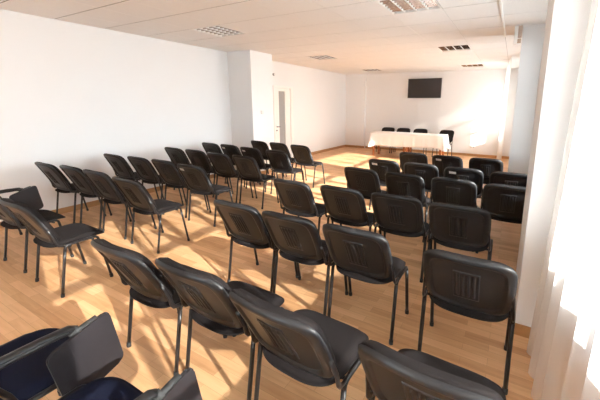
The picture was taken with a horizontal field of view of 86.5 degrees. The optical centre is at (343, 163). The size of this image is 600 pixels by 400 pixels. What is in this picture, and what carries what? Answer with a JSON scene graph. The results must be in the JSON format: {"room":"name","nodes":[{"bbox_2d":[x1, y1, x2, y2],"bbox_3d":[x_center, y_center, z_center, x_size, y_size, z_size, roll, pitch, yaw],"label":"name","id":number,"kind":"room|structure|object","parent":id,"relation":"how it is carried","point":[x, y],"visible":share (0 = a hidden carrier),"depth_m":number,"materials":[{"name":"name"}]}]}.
{"room":"assembly chamber","nodes":[
{"label":"assembly chamber","id":0,"kind":"room"},
{"bbox_2d":[0,9,345,221],"bbox_3d":[-3.269,-1.054,5.942,0.250,2.976,14.470,6,12,27],"label":"wall","id":1,"kind":"structure","parent":0,"point":[72,94],"depth_m":4.94,"materials":[{"name":"paint"}]},
{"bbox_2d":[0,174,219,227],"bbox_3d":[-4.497,0.825,3.695,0.014,0.082,8.320,6,12,27],"label":"baseboard","id":2,"kind":"structure","parent":1,"relation":"attached to","point":[150,190],"depth_m":4.80,"materials":[{"name":"brown wood"}]},
{"bbox_2d":[273,85,293,157],"bbox_3d":[-1.626,-1.088,8.706,0.091,2.060,0.835,6,12,27],"label":"door","id":3,"kind":"structure","parent":1,"relation":"in","point":[282,98],"depth_m":8.69,"materials":[{"name":"white paint"}]},
{"bbox_2d":[311,145,344,154],"bbox_3d":[-0.694,-0.446,10.704,0.014,0.082,3.270,6,12,27],"label":"baseboard","id":4,"kind":"structure","parent":1,"relation":"attached to","point":[341,146],"depth_m":10.96,"materials":[{"name":"brown wood"}]},
{"bbox_2d":[0,147,533,399],"bbox_3d":[-0.285,0.790,4.658,7.050,0.120,14.470,6,12,27],"label":"floor","id":5,"kind":"structure","parent":0,"point":[220,365],"depth_m":2.60,"materials":[{"name":"laminate"}]},
{"bbox_2d":[0,186,43,236],"bbox_3d":[-3.748,0.508,3.398,0.592,0.828,0.614,6,12,27],"label":"chair","id":6,"kind":"object","parent":5,"relation":"on","point":[30,195],"visible":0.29,"depth_m":3.41,"materials":[{"name":"black plastic"}]},
{"bbox_2d":[0,196,73,272],"bbox_3d":[-3.140,0.572,3.088,0.516,0.828,0.574,6,12,27],"label":"chair","id":7,"kind":"object","parent":5,"relation":"on","point":[10,221],"visible":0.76,"depth_m":2.97,"materials":[{"name":"black plastic"}]},
{"bbox_2d":[0,198,112,297],"bbox_3d":[-2.465,0.647,2.724,0.516,0.828,0.574,6,12,27],"label":"chair","id":8,"kind":"object","parent":5,"relation":"on","point":[65,236],"visible":1,"depth_m":2.58,"materials":[{"name":"black plastic"}]},
{"bbox_2d":[0,198,59,240],"bbox_3d":[-2.536,0.466,2.551,0.469,0.409,0.237,6,12,27],"label":"backrest cushion","id":9,"kind":"object","parent":8,"relation":"on","point":[36,224],"depth_m":2.46,"materials":[{"name":"black fabric"}]},
{"bbox_2d":[0,312,122,399],"bbox_3d":[-1.409,0.919,1.323,0.592,0.828,0.614,6,12,27],"label":"chair","id":10,"kind":"object","parent":5,"relation":"on","point":[35,364],"visible":0.98,"depth_m":1.31,"materials":[{"name":"black plastic"}]},
{"bbox_2d":[35,162,105,222],"bbox_3d":[-3.689,0.347,4.267,0.516,0.828,0.574,6,12,27],"label":"chair","id":11,"kind":"object","parent":5,"relation":"on","point":[58,180],"visible":0.94,"depth_m":4.08,"materials":[{"name":"black plastic"}]},
{"bbox_2d":[38,162,72,188],"bbox_3d":[-3.760,0.166,4.094,0.469,0.409,0.237,6,12,27],"label":"backrest cushion","id":12,"kind":"object","parent":11,"relation":"on","point":[58,180],"depth_m":4.02,"materials":[{"name":"black fabric"}]},
{"bbox_2d":[59,165,131,229],"bbox_3d":[-3.202,0.387,4.079,0.516,0.828,0.574,6,12,27],"label":"chair","id":13,"kind":"object","parent":5,"relation":"on","point":[82,184],"visible":0.88,"depth_m":3.90,"materials":[{"name":"black plastic"}]},
{"bbox_2d":[63,165,97,192],"bbox_3d":[-3.273,0.206,3.906,0.469,0.409,0.237,6,12,27],"label":"backrest cushion","id":14,"kind":"object","parent":13,"relation":"on","point":[82,184],"depth_m":3.84,"materials":[{"name":"black fabric"}]},
{"bbox_2d":[82,169,156,239],"bbox_3d":[-2.721,0.436,3.839,0.516,0.828,0.574,6,12,27],"label":"chair","id":15,"kind":"object","parent":5,"relation":"on","point":[106,188],"visible":0.86,"depth_m":3.66,"materials":[{"name":"black plastic"}]},
{"bbox_2d":[84,169,123,197],"bbox_3d":[-2.792,0.255,3.666,0.469,0.409,0.237,6,12,27],"label":"backrest cushion","id":16,"kind":"object","parent":15,"relation":"on","point":[103,183],"depth_m":3.59,"materials":[{"name":"black fabric"}]},
{"bbox_2d":[57,367,201,399],"bbox_3d":[-0.903,0.978,1.035,0.592,0.828,0.614,6,12,27],"label":"chair","id":17,"kind":"object","parent":5,"relation":"on","point":[183,386],"visible":1,"depth_m":1.21,"materials":[{"name":"fabric"}]},
{"bbox_2d":[103,153,158,198],"bbox_3d":[-3.348,0.217,4.980,0.516,0.828,0.574,6,12,27],"label":"chair","id":18,"kind":"object","parent":5,"relation":"on","point":[120,166],"visible":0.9,"depth_m":4.77,"materials":[{"name":"black plastic"}]},
{"bbox_2d":[105,153,134,175],"bbox_3d":[-3.419,0.036,4.807,0.469,0.409,0.237,6,12,27],"label":"backrest cushion","id":19,"kind":"object","parent":18,"relation":"on","point":[120,166],"depth_m":4.74,"materials":[{"name":"black fabric"}]},
{"bbox_2d":[112,176,189,253],"bbox_3d":[-2.135,0.505,3.499,0.516,0.828,0.574,6,12,27],"label":"chair","id":20,"kind":"object","parent":5,"relation":"on","point":[137,196],"visible":1,"depth_m":3.35,"materials":[{"name":"black plastic"}]},
{"bbox_2d":[114,176,156,207],"bbox_3d":[-2.206,0.325,3.326,0.469,0.409,0.237,6,12,27],"label":"backrest cushion","id":21,"kind":"object","parent":20,"relation":"on","point":[136,195],"depth_m":3.26,"materials":[{"name":"black fabric"}]},
{"bbox_2d":[127,156,183,204],"bbox_3d":[-2.848,0.260,4.774,0.516,0.828,0.574,6,12,27],"label":"chair","id":22,"kind":"object","parent":5,"relation":"on","point":[144,169],"visible":0.94,"depth_m":4.58,"materials":[{"name":"black plastic"}]},
{"bbox_2d":[132,156,159,178],"bbox_3d":[-2.919,0.079,4.601,0.469,0.409,0.237,6,12,27],"label":"backrest cushion","id":23,"kind":"object","parent":22,"relation":"on","point":[144,169],"depth_m":4.54,"materials":[{"name":"black plastic"}]},
{"bbox_2d":[90,239,226,374],"bbox_3d":[-1.141,0.798,1.982,0.516,0.828,0.574,6,12,27],"label":"chair","id":24,"kind":"object","parent":5,"relation":"on","point":[149,286],"visible":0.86,"depth_m":1.77,"materials":[{"name":"black plastic"}]},
{"bbox_2d":[93,239,173,296],"bbox_3d":[-1.212,0.618,1.809,0.469,0.409,0.237,6,12,27],"label":"backrest cushion","id":25,"kind":"object","parent":24,"relation":"on","point":[135,270],"depth_m":1.72,"materials":[{"name":"black plastic"}]},
{"bbox_2d":[164,147,191,193],"bbox_3d":[-2.862,0.078,5.751,0.516,0.828,0.574,6,12,27],"label":"chair","id":26,"kind":"object","parent":5,"relation":"on","point":[176,155],"visible":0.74,"depth_m":5.51,"materials":[{"name":"black plastic"}]},
{"bbox_2d":[151,159,208,217],"bbox_3d":[-2.366,0.306,4.556,0.516,0.828,0.574,6,12,27],"label":"chair","id":27,"kind":"object","parent":5,"relation":"on","point":[168,171],"visible":0.9,"depth_m":4.37,"materials":[{"name":"black plastic"}]},
{"bbox_2d":[157,159,184,182],"bbox_3d":[-2.437,0.125,4.383,0.469,0.409,0.237,6,12,27],"label":"backrest cushion","id":28,"kind":"object","parent":27,"relation":"on","point":[168,172],"depth_m":4.32,"materials":[{"name":"black plastic"}]},
{"bbox_2d":[177,164,232,226],"bbox_3d":[-1.845,0.370,4.239,0.516,0.828,0.574,6,12,26],"label":"chair","id":29,"kind":"object","parent":5,"relation":"on","point":[196,178],"visible":1,"depth_m":4.08,"materials":[{"name":"black plastic"}]},
{"bbox_2d":[185,164,212,186],"bbox_3d":[-1.911,0.190,4.063,0.469,0.409,0.237,6,12,26],"label":"backrest cushion","id":30,"kind":"object","parent":29,"relation":"on","point":[195,176],"depth_m":3.99,"materials":[{"name":"black plastic"}]},
{"bbox_2d":[185,149,229,197],"bbox_3d":[-2.385,0.125,5.524,0.516,0.828,0.574,6,12,27],"label":"chair","id":31,"kind":"object","parent":5,"relation":"on","point":[199,158],"visible":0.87,"depth_m":5.31,"materials":[{"name":"black plastic"}]},
{"bbox_2d":[155,257,284,399],"bbox_3d":[-0.655,0.843,1.772,0.516,0.828,0.574,6,12,27],"label":"chair","id":32,"kind":"object","parent":5,"relation":"on","point":[206,294],"visible":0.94,"depth_m":1.60,"materials":[{"name":"black plastic"}]},
{"bbox_2d":[158,257,231,293],"bbox_3d":[-0.726,0.662,1.599,0.469,0.409,0.237,6,12,27],"label":"backrest cushion","id":33,"kind":"object","parent":32,"relation":"on","point":[185,279],"depth_m":1.46,"materials":[{"name":"black plastic"}]},
{"bbox_2d":[202,142,239,183],"bbox_3d":[-2.526,-0.053,6.466,0.516,0.828,0.574,6,12,28],"label":"chair","id":34,"kind":"object","parent":5,"relation":"on","point":[208,147],"visible":0.42,"depth_m":6.20,"materials":[{"name":"black plastic"}]},
{"bbox_2d":[207,152,253,202],"bbox_3d":[-1.879,0.188,5.215,0.516,0.828,0.574,6,12,28],"label":"chair","id":35,"kind":"object","parent":5,"relation":"on","point":[222,164],"visible":0.95,"depth_m":5.05,"materials":[{"name":"black plastic"}]},
{"bbox_2d":[220,144,258,186],"bbox_3d":[-2.063,-0.003,6.224,0.516,0.828,0.574,7,12,29],"label":"chair","id":36,"kind":"object","parent":5,"relation":"on","point":[229,150],"visible":0.55,"depth_m":5.97,"materials":[{"name":"black plastic"}]},
{"bbox_2d":[227,50,273,170],"bbox_3d":[-2.077,-1.127,7.212,0.667,2.676,0.680,6,12,27],"label":"column","id":37,"kind":"structure","parent":5,"relation":"on","point":[250,78],"depth_m":6.89,"materials":[{"name":"paint"}]},
{"bbox_2d":[232,155,278,208],"bbox_3d":[-1.391,0.240,4.959,0.516,0.828,0.574,7,12,29],"label":"chair","id":38,"kind":"object","parent":5,"relation":"on","point":[248,168],"visible":1,"depth_m":4.80,"materials":[{"name":"black plastic"}]},
{"bbox_2d":[214,199,297,291],"bbox_3d":[-0.758,0.661,2.740,0.516,0.828,0.574,6,12,27],"label":"chair","id":39,"kind":"object","parent":5,"relation":"on","point":[246,225],"visible":0.92,"depth_m":2.56,"materials":[{"name":"black plastic"}]},
{"bbox_2d":[217,199,269,236],"bbox_3d":[-0.829,0.480,2.567,0.469,0.409,0.237,6,12,27],"label":"backrest cushion","id":40,"kind":"object","parent":39,"relation":"on","point":[241,220],"depth_m":2.50,"materials":[{"name":"black plastic"}]},
{"bbox_2d":[240,147,277,191],"bbox_3d":[-1.572,0.067,5.878,0.516,0.828,0.574,7,12,29],"label":"chair","id":41,"kind":"object","parent":5,"relation":"on","point":[254,153],"visible":0.52,"depth_m":5.65,"materials":[{"name":"black plastic"}]},
{"bbox_2d":[251,140,283,176],"bbox_3d":[-1.665,-0.118,6.862,0.516,0.828,0.574,8,13,33],"label":"chair","id":42,"kind":"object","parent":5,"relation":"on","point":[261,146],"visible":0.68,"depth_m":6.63,"materials":[{"name":"black plastic"}]},
{"bbox_2d":[266,150,304,193],"bbox_3d":[-1.026,0.134,5.548,0.516,0.828,0.574,7,12,29],"label":"chair","id":43,"kind":"object","parent":5,"relation":"on","point":[279,161],"visible":0.99,"depth_m":5.38,"materials":[{"name":"black plastic"}]},
{"bbox_2d":[269,142,302,179],"bbox_3d":[-1.203,-0.062,6.587,0.516,0.828,0.574,8,13,33],"label":"chair","id":44,"kind":"object","parent":5,"relation":"on","point":[274,145],"visible":0.44,"depth_m":6.33,"materials":[{"name":"black plastic"}]},
{"bbox_2d":[229,289,370,399],"bbox_3d":[-0.182,0.900,1.491,0.516,0.828,0.574,7,12,30],"label":"chair","id":45,"kind":"object","parent":5,"relation":"on","point":[313,348],"visible":0.99,"depth_m":1.33,"materials":[{"name":"black plastic"}]},
{"bbox_2d":[232,289,335,365],"bbox_3d":[-0.260,0.718,1.322,0.469,0.409,0.237,7,12,30],"label":"backrest cushion","id":46,"kind":"object","parent":45,"relation":"on","point":[287,337],"depth_m":1.23,"materials":[{"name":"black fabric"}]},
{"bbox_2d":[273,178,333,232],"bbox_3d":[-0.438,0.526,3.480,0.516,0.828,0.574,7,12,29],"label":"chair","id":47,"kind":"object","parent":5,"relation":"on","point":[297,198],"visible":0.95,"depth_m":3.30,"materials":[{"name":"black plastic"}]},
{"bbox_2d":[278,178,315,204],"bbox_3d":[-0.513,0.344,3.310,0.469,0.409,0.237,7,12,29],"label":"backrest cushion","id":48,"kind":"object","parent":47,"relation":"on","point":[290,192],"depth_m":3.23,"materials":[{"name":"black fabric"}]},
{"bbox_2d":[262,211,347,314],"bbox_3d":[-0.302,0.713,2.485,0.516,0.828,0.574,6,12,27],"label":"chair","id":49,"kind":"object","parent":5,"relation":"on","point":[296,239],"visible":0.97,"depth_m":2.31,"materials":[{"name":"black plastic"}]},
{"bbox_2d":[267,211,323,249],"bbox_3d":[-0.373,0.532,2.312,0.469,0.409,0.237,6,12,27],"label":"backrest cushion","id":50,"kind":"object","parent":49,"relation":"on","point":[287,232],"depth_m":2.24,"materials":[{"name":"black fabric"}]},
{"bbox_2d":[290,144,324,187],"bbox_3d":[-0.720,0.007,6.245,0.516,0.828,0.574,8,13,33],"label":"chair","id":51,"kind":"object","parent":5,"relation":"on","point":[302,154],"visible":1,"depth_m":6.08,"materials":[{"name":"black plastic"}]},
{"bbox_2d":[320,185,381,234],"bbox_3d":[0.074,0.577,3.235,0.516,0.828,0.574,7,12,29],"label":"chair","id":52,"kind":"object","parent":5,"relation":"on","point":[346,206],"visible":0.96,"depth_m":3.05,"materials":[{"name":"black plastic"}]},
{"bbox_2d":[344,167,385,198],"bbox_3d":[0.312,0.413,4.124,0.516,0.828,0.574,7,12,30],"label":"chair","id":53,"kind":"object","parent":5,"relation":"on","point":[366,181],"visible":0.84,"depth_m":3.91,"materials":[{"name":"black plastic"}]},
{"bbox_2d":[322,223,408,344],"bbox_3d":[0.159,0.761,2.249,0.516,0.828,0.574,6,12,27],"label":"chair","id":54,"kind":"object","parent":5,"relation":"on","point":[358,254],"visible":1,"depth_m":2.08,"materials":[{"name":"black plastic"}]},
{"bbox_2d":[326,223,391,255],"bbox_3d":[0.088,0.581,2.076,0.469,0.409,0.237,6,12,27],"label":"backrest cushion","id":55,"kind":"object","parent":54,"relation":"on","point":[341,240],"depth_m":1.98,"materials":[{"name":"black fabric"}]},
{"bbox_2d":[369,159,399,209],"bbox_3d":[0.670,0.303,4.729,0.516,0.828,0.574,7,12,29],"label":"chair","id":56,"kind":"object","parent":5,"relation":"on","point":[380,166],"visible":0.57,"depth_m":4.50,"materials":[{"name":"black plastic"}]},
{"bbox_2d":[376,127,394,152],"bbox_3d":[1.464,-0.835,10.866,0.516,0.828,0.574,6,12,27],"label":"chair","id":57,"kind":"object","parent":5,"relation":"on","point":[391,129],"visible":0.31,"depth_m":10.92,"materials":[{"name":"black plastic"}]},
{"bbox_2d":[382,127,394,131],"bbox_3d":[1.539,-1.064,10.962,0.469,0.409,0.237,6,12,27],"label":"backrest cushion","id":58,"kind":"object","parent":57,"relation":"on","point":[391,129],"depth_m":10.96,"materials":[{"name":"black fabric"}]},
{"bbox_2d":[391,128,409,152],"bbox_3d":[1.950,-0.782,10.612,0.516,0.828,0.574,6,12,27],"label":"chair","id":59,"kind":"object","parent":5,"relation":"on","point":[398,129],"visible":0.23,"depth_m":10.70,"materials":[{"name":"black plastic"}]},
{"bbox_2d":[397,128,409,131],"bbox_3d":[2.025,-1.012,10.708,0.469,0.409,0.237,6,12,27],"label":"backrest cushion","id":60,"kind":"object","parent":59,"relation":"on","point":[399,129],"depth_m":10.71,"materials":[{"name":"black fabric"}]},
{"bbox_2d":[371,192,432,282],"bbox_3d":[0.548,0.625,2.998,0.516,0.828,0.574,6,12,27],"label":"chair","id":61,"kind":"object","parent":5,"relation":"on","point":[400,215],"visible":0.98,"depth_m":2.82,"materials":[{"name":"black plastic"}]},
{"bbox_2d":[372,146,443,155],"bbox_3d":[1.977,-0.570,9.711,2.200,0.742,0.540,6,12,27],"label":"conference table","id":62,"kind":"object","parent":5,"relation":"on","point":[407,148],"visible":0.29,"depth_m":9.89,"materials":[{"name":"orange wood"}]},
{"bbox_2d":[368,131,449,151],"bbox_3d":[1.983,-0.713,9.688,2.446,0.465,0.792,6,12,27],"label":"tablecloth","id":63,"kind":"object","parent":62,"relation":"on","point":[380,138],"visible":1,"depth_m":9.38,"materials":[{"name":"white fabric"}]},
{"bbox_2d":[385,172,432,242],"bbox_3d":[0.789,0.470,3.842,0.516,0.828,0.574,7,12,29],"label":"chair","id":64,"kind":"object","parent":5,"relation":"on","point":[403,184],"visible":0.76,"depth_m":3.62,"materials":[{"name":"black plastic"}]},
{"bbox_2d":[399,152,430,196],"bbox_3d":[1.237,0.175,5.446,0.516,0.828,0.574,6,12,26],"label":"chair","id":65,"kind":"object","parent":5,"relation":"on","point":[404,157],"visible":0.43,"depth_m":5.19,"materials":[{"name":"black plastic"}]},
{"bbox_2d":[413,129,427,153],"bbox_3d":[2.461,-0.727,10.345,0.516,0.828,0.574,6,12,27],"label":"chair","id":66,"kind":"object","parent":5,"relation":"on","point":[415,130],"visible":0.27,"depth_m":10.43,"materials":[{"name":"black plastic"}]},
{"bbox_2d":[413,129,427,132],"bbox_3d":[2.536,-0.957,10.441,0.469,0.409,0.237,6,12,27],"label":"backrest cushion","id":67,"kind":"object","parent":66,"relation":"on","point":[415,130],"depth_m":10.43,"materials":[{"name":"black fabric"}]},
{"bbox_2d":[404,162,438,191],"bbox_3d":[1.130,0.353,4.488,0.516,0.828,0.574,6,12,27],"label":"chair","id":68,"kind":"object","parent":5,"relation":"on","point":[427,172],"visible":0.49,"depth_m":4.24,"materials":[{"name":"black plastic"}]},
{"bbox_2d":[358,340,505,399],"bbox_3d":[0.350,0.958,1.207,0.516,0.828,0.574,7,12,29],"label":"chair","id":69,"kind":"object","parent":5,"relation":"on","point":[403,374],"visible":1,"depth_m":0.98,"materials":[{"name":"black plastic"}]},
{"bbox_2d":[432,130,453,156],"bbox_3d":[3.146,-0.638,9.900,0.516,0.828,0.574,9,14,39],"label":"chair","id":70,"kind":"object","parent":5,"relation":"on","point":[450,133],"visible":0.34,"depth_m":9.87,"materials":[{"name":"black plastic"}]},
{"bbox_2d":[439,130,453,142],"bbox_3d":[3.248,-0.864,9.978,0.469,0.409,0.237,9,14,39],"label":"backrest cushion","id":71,"kind":"object","parent":70,"relation":"on","point":[450,133],"depth_m":9.89,"materials":[{"name":"black fabric"}]},
{"bbox_2d":[430,155,462,198],"bbox_3d":[1.713,0.237,5.141,0.516,0.828,0.574,7,12,30],"label":"chair","id":72,"kind":"object","parent":5,"relation":"on","point":[441,162],"visible":0.54,"depth_m":4.90,"materials":[{"name":"black plastic"}]},
{"bbox_2d":[427,177,479,241],"bbox_3d":[1.267,0.518,3.614,0.516,0.828,0.574,6,12,27],"label":"chair","id":73,"kind":"object","parent":5,"relation":"on","point":[444,190],"visible":0.73,"depth_m":3.39,"materials":[{"name":"black plastic"}]},
{"bbox_2d":[425,202,492,285],"bbox_3d":[1.002,0.680,2.728,0.516,0.828,0.574,6,12,27],"label":"chair","id":74,"kind":"object","parent":5,"relation":"on","point":[466,228],"visible":0.98,"depth_m":2.54,"materials":[{"name":"black plastic"}]},
{"bbox_2d":[444,167,483,207],"bbox_3d":[1.589,0.411,4.203,0.516,0.828,0.574,6,12,26],"label":"chair","id":75,"kind":"object","parent":5,"relation":"on","point":[476,176],"visible":0.35,"depth_m":3.94,"materials":[{"name":"black plastic"}]},
{"bbox_2d":[417,249,517,394],"bbox_3d":[0.742,0.834,1.894,0.516,0.828,0.574,6,12,27],"label":"chair","id":76,"kind":"object","parent":5,"relation":"on","point":[468,286],"visible":0.99,"depth_m":1.72,"materials":[{"name":"black plastic"}]},
{"bbox_2d":[428,249,513,269],"bbox_3d":[0.671,0.653,1.721,0.469,0.409,0.237,6,12,27],"label":"backrest cushion","id":77,"kind":"object","parent":76,"relation":"on","point":[438,259],"depth_m":1.61,"materials":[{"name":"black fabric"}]},
{"bbox_2d":[469,157,502,183],"bbox_3d":[2.215,0.280,4.934,0.516,0.828,0.574,6,12,28],"label":"chair","id":78,"kind":"object","parent":5,"relation":"on","point":[487,166],"visible":0.64,"depth_m":4.70,"materials":[{"name":"black plastic"}]},
{"bbox_2d":[475,183,525,253],"bbox_3d":[1.726,0.571,3.352,0.516,0.828,0.574,6,12,27],"label":"chair","id":79,"kind":"object","parent":5,"relation":"on","point":[504,203],"visible":0.77,"depth_m":3.18,"materials":[{"name":"black plastic"}]},
{"bbox_2d":[489,172,527,186],"bbox_3d":[2.063,0.466,3.933,0.516,0.828,0.574,6,12,27],"label":"chair","id":80,"kind":"object","parent":5,"relation":"on","point":[505,178],"visible":0.31,"depth_m":3.67,"materials":[{"name":"black plastic"}]},
{"bbox_2d":[0,0,548,74],"bbox_3d":[-0.148,-1.895,4.097,6.796,0.015,13.955,6,12,27],"label":"ceiling","id":81,"kind":"structure","parent":0,"point":[363,34],"depth_m":4.50,"materials":[{"name":"paint"}]},
{"bbox_2d":[190,25,247,36],"bbox_3d":[-1.913,-2.106,4.881,0.592,0.113,0.592,6,12,27],"label":"ceiling lamp","id":82,"kind":"object","parent":81,"relation":"attached to","point":[216,30],"visible":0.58,"depth_m":4.91,"materials":[{"name":"white metal"}]},
{"bbox_2d":[1,0,495,35],"bbox_3d":[-0.061,-1.933,4.254,6.775,0.026,13.224,6,12,27],"label":"grid","id":83,"kind":"object","parent":81,"relation":"attached to","point":[6,0],"visible":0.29,"depth_m":3.81,"materials":[{"name":"grey metal"}]},
{"bbox_2d":[306,55,338,59],"bbox_3d":[-0.500,-2.578,7.485,0.592,0.113,0.592,6,12,27],"label":"ceiling lamp","id":84,"kind":"object","parent":81,"relation":"attached to","point":[321,57],"visible":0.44,"depth_m":7.53,"materials":[{"name":"white"}]},
{"bbox_2d":[362,69,382,71],"bbox_3d":[0.913,-3.051,10.089,0.592,0.113,0.592,6,12,27],"label":"ceiling lamp","id":85,"kind":"object","parent":81,"relation":"attached to","point":[366,70],"visible":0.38,"depth_m":10.20,"materials":[{"name":"white metal"}]},
{"bbox_2d":[374,0,441,14],"bbox_3d":[0.734,-1.821,3.497,0.592,0.113,0.592,6,12,27],"label":"ceiling lamp","id":86,"kind":"object","parent":81,"relation":"attached to","point":[395,7],"visible":0.96,"depth_m":3.58,"materials":[{"name":"white metal"}]},
{"bbox_2d":[436,44,471,51],"bbox_3d":[2.146,-2.294,6.101,0.592,0.113,0.592,6,12,27],"label":"ceiling lamp","id":87,"kind":"object","parent":81,"relation":"attached to","point":[467,46],"visible":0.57,"depth_m":6.15,"materials":[{"name":"white metal"}]},
{"bbox_2d":[460,64,484,67],"bbox_3d":[3.559,-2.766,8.706,0.592,0.113,0.592,6,12,27],"label":"ceiling lamp","id":88,"kind":"object","parent":81,"relation":"attached to","point":[470,65],"visible":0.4,"depth_m":8.76,"materials":[{"name":"white metal"}]},
{"bbox_2d":[499,0,505,36],"bbox_3d":[1.707,-1.738,3.425,0.024,0.012,3.700,6,12,27],"label":"trim","id":89,"kind":"structure","parent":81,"relation":"attached to","point":[500,1],"depth_m":3.88,"materials":[{"name":"white paint"}]},
{"bbox_2d":[513,25,522,44],"bbox_3d":[2.431,-1.792,4.393,0.095,0.246,0.060,6,12,27],"label":"ceiling box","id":90,"kind":"object","parent":81,"relation":"attached to","point":[518,29],"visible":1,"depth_m":4.37,"materials":[{"name":"white paint"}]},
{"bbox_3d":[4.262,-2.582,8.106,0.126,0.014,2.301,6,12,27],"label":"trim rail","id":91,"kind":"object","parent":81,"relation":"attached to","visible":0},
{"bbox_2d":[496,58,511,159],"bbox_3d":[4.216,-1.271,8.340,0.077,2.643,2.242,6,12,25],"label":"sheer curtain","id":92,"kind":"object","parent":91,"relation":"hanging from","point":[504,107],"visible":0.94,"depth_m":7.51,"materials":[{"name":"white fabric"}]},
{"bbox_3d":[0.534,-1.085,-0.112,0.136,0.014,3.850,6,12,27],"label":"trim rail","id":93,"kind":"object","parent":81,"relation":"attached to","visible":0},
{"bbox_2d":[526,0,599,399],"bbox_3d":[0.455,0.223,0.143,0.158,2.643,3.803,6,12,26],"label":"sheer curtain","id":94,"kind":"object","parent":93,"relation":"hanging from","point":[563,347],"visible":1,"depth_m":1.43,"materials":[{"name":"white fabric"}]},
{"bbox_2d":[345,74,366,147],"bbox_3d":[0.454,-1.950,11.750,0.790,2.676,0.100,6,12,27],"label":"column","id":95,"kind":"structure","parent":0,"point":[355,121],"depth_m":11.68,"materials":[{"name":"paint"}]},
{"bbox_2d":[345,145,363,147],"bbox_3d":[0.427,-0.664,11.932,0.790,0.082,0.014,6,12,27],"label":"baseboard","id":96,"kind":"structure","parent":95,"relation":"attached to","point":[354,146],"depth_m":11.92,"materials":[{"name":"brown wood"}]},
{"bbox_2d":[365,68,518,155],"bbox_3d":[3.189,-1.839,10.488,6.800,2.976,0.250,6,12,27],"label":"wall","id":97,"kind":"structure","parent":0,"point":[470,104],"depth_m":10.16,"materials":[{"name":"paint"}]},
{"bbox_2d":[408,78,441,97],"bbox_3d":[2.686,-2.506,10.451,1.100,0.630,0.076,6,12,27],"label":"television","id":98,"kind":"object","parent":97,"relation":"attached to","point":[425,87],"visible":1,"depth_m":10.40,"materials":[{"name":"black plastic"}]},
{"bbox_2d":[365,146,508,158],"bbox_3d":[3.070,-0.401,10.661,5.096,0.082,0.014,6,12,27],"label":"baseboard","id":99,"kind":"structure","parent":97,"relation":"attached to","point":[385,148],"depth_m":10.43,"materials":[{"name":"brown wood"}]},
{"bbox_2d":[508,24,545,173],"bbox_3d":[2.846,-0.624,4.777,0.495,2.676,0.630,6,12,27],"label":"column","id":100,"kind":"structure","parent":0,"point":[532,35],"depth_m":4.49,"materials":[{"name":"paint"}]},
{"bbox_2d":[515,0,591,326],"bbox_3d":[1.575,-0.141,2.127,0.500,2.676,0.580,6,12,27],"label":"column","id":101,"kind":"structure","parent":0,"point":[566,20],"depth_m":1.97,"materials":[{"name":"paint"}]},
{"bbox_2d":[514,323,530,337],"bbox_3d":[1.417,1.180,2.110,0.514,0.082,0.014,6,12,27],"label":"baseboard","id":102,"kind":"structure","parent":101,"relation":"attached to","point":[521,330],"depth_m":2.19,"materials":[{"name":"brown wood"}]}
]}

